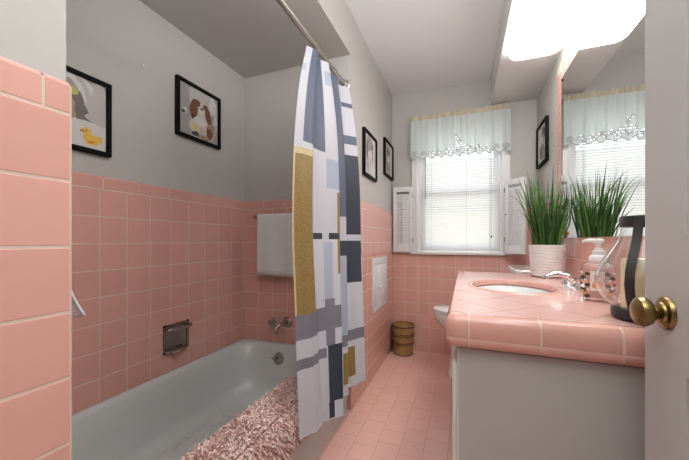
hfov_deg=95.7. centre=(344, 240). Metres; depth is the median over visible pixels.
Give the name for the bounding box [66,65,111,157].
picture frame
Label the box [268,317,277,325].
handle
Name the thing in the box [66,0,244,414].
wall
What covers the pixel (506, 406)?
vanity cabinet
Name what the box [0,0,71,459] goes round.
wall
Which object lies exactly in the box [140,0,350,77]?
ceiling
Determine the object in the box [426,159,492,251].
house
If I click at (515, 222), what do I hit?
shutter
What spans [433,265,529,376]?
toilet
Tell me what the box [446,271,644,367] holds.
countertop
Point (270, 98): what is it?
wall
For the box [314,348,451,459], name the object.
floor
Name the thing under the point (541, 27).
ceiling light
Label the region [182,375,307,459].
bath rug
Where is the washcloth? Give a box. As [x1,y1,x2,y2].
[72,292,85,318]
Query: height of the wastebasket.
0.261 m
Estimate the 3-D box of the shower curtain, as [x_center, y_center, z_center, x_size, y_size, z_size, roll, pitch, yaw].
[-0.054,-0.072,1.482,0.204,1.635,0.670,0,0,21]
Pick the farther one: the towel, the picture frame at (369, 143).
the picture frame at (369, 143)
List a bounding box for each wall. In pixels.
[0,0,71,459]
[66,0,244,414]
[245,11,392,409]
[392,79,536,354]
[537,0,595,216]
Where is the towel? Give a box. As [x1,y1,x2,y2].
[257,213,293,277]
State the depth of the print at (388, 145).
2.73 m
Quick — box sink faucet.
[542,271,589,292]
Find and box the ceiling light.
[509,0,585,59]
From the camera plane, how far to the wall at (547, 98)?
2.06 m
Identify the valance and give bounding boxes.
[410,104,510,159]
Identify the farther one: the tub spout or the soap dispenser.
the tub spout
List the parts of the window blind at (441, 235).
rail, ladder cord, lift cord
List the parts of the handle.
knob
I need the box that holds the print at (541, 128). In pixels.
[538,122,544,164]
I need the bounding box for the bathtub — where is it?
[72,338,346,459]
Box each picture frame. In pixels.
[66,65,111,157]
[175,74,220,149]
[362,127,376,181]
[383,137,393,180]
[536,115,548,168]
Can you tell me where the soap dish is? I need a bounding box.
[163,319,191,354]
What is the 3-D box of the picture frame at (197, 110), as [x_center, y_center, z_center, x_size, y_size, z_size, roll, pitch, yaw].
[-0.810,-0.704,1.745,0.022,0.304,0.306,0,0,21]
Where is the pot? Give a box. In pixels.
[528,245,566,277]
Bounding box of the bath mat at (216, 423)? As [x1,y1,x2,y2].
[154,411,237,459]
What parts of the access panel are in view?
door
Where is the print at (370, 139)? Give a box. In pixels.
[366,133,374,177]
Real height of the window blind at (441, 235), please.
1.185 m
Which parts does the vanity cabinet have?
door, frame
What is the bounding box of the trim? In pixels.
[557,0,644,293]
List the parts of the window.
sash, sash, sill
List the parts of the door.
knob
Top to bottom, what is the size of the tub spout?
0.088 m
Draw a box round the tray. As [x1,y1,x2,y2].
[165,344,187,353]
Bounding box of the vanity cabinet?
[451,286,644,459]
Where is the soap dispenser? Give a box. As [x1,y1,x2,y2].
[579,239,618,302]
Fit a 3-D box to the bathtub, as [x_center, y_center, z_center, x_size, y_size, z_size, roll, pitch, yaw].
[-0.566,0.823,1.317,0.763,0.345,1.399,0,0,21]
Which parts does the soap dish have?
panel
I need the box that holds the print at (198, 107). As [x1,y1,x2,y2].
[180,80,216,144]
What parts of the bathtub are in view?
overflow plate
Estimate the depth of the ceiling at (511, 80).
2.10 m
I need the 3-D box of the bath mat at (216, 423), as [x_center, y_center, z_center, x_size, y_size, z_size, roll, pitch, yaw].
[-0.614,0.921,1.252,0.400,0.010,0.800,0,0,21]
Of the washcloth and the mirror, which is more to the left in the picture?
the washcloth
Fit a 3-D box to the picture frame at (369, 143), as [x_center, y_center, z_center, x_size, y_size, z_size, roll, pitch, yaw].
[0.181,-0.597,2.199,0.022,0.310,0.312,0,0,21]
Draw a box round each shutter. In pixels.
[393,187,412,251]
[504,177,525,253]
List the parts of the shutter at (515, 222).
tilt rod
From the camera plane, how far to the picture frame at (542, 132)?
2.28 m
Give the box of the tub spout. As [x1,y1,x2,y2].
[273,317,291,334]
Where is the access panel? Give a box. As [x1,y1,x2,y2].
[372,256,386,313]
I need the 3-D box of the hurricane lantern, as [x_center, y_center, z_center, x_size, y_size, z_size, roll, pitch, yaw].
[0.748,0.065,0.768,0.208,0.253,0.208,0,0,21]
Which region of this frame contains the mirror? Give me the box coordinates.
[561,0,644,237]
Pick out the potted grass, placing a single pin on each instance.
(547, 254)
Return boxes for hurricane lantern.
[594,215,644,321]
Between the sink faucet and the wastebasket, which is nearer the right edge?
the sink faucet
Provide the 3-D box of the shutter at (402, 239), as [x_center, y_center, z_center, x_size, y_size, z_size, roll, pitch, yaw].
[0.531,-0.194,2.836,0.180,0.592,0.034,0,0,21]
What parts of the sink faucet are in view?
spout, handle, plate, handle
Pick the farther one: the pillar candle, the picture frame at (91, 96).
the picture frame at (91, 96)
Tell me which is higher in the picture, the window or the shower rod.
the shower rod
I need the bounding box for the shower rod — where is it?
[276,0,350,88]
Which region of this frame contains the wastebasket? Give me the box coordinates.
[392,321,414,355]
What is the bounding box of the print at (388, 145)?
[386,142,391,176]
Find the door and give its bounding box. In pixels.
[629,0,688,459]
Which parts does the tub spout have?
spout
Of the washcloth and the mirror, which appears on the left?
the washcloth
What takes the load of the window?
in the wall at (421, 282)
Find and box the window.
[410,109,511,255]
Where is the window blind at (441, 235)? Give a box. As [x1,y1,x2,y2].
[421,137,498,251]
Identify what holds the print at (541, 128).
attached to the picture frame at (542, 132)
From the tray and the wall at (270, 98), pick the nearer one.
the tray
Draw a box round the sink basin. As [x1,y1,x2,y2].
[480,285,550,292]
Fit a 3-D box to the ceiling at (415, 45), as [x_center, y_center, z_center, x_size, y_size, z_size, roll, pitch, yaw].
[0.395,-1.411,1.148,1.553,0.100,3.627,0,0,21]
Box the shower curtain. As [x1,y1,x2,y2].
[292,46,365,439]
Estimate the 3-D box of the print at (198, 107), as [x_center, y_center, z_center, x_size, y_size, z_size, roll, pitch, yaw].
[-0.814,-0.704,1.747,0.011,0.272,0.274,0,0,21]
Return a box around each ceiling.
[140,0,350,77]
[345,0,503,95]
[491,0,586,104]
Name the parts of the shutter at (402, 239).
tilt rod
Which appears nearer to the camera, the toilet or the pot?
the pot
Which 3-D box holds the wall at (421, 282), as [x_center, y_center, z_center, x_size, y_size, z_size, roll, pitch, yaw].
[1.063,-0.173,2.738,1.303,2.376,0.120,0,0,21]
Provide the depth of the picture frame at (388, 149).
2.73 m
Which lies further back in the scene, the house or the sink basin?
the house
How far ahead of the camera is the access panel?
2.38 m
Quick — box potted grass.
[511,164,573,277]
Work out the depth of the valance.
2.64 m
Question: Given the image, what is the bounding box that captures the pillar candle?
[621,258,644,308]
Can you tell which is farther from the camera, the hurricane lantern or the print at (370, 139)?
the print at (370, 139)
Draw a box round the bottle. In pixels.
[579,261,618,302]
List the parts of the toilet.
seat, lid, bowl, tank lid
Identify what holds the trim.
attached to the wall at (547, 98)
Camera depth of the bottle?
1.00 m
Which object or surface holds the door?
in the wall
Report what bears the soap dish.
attached to the wall at (158, 224)

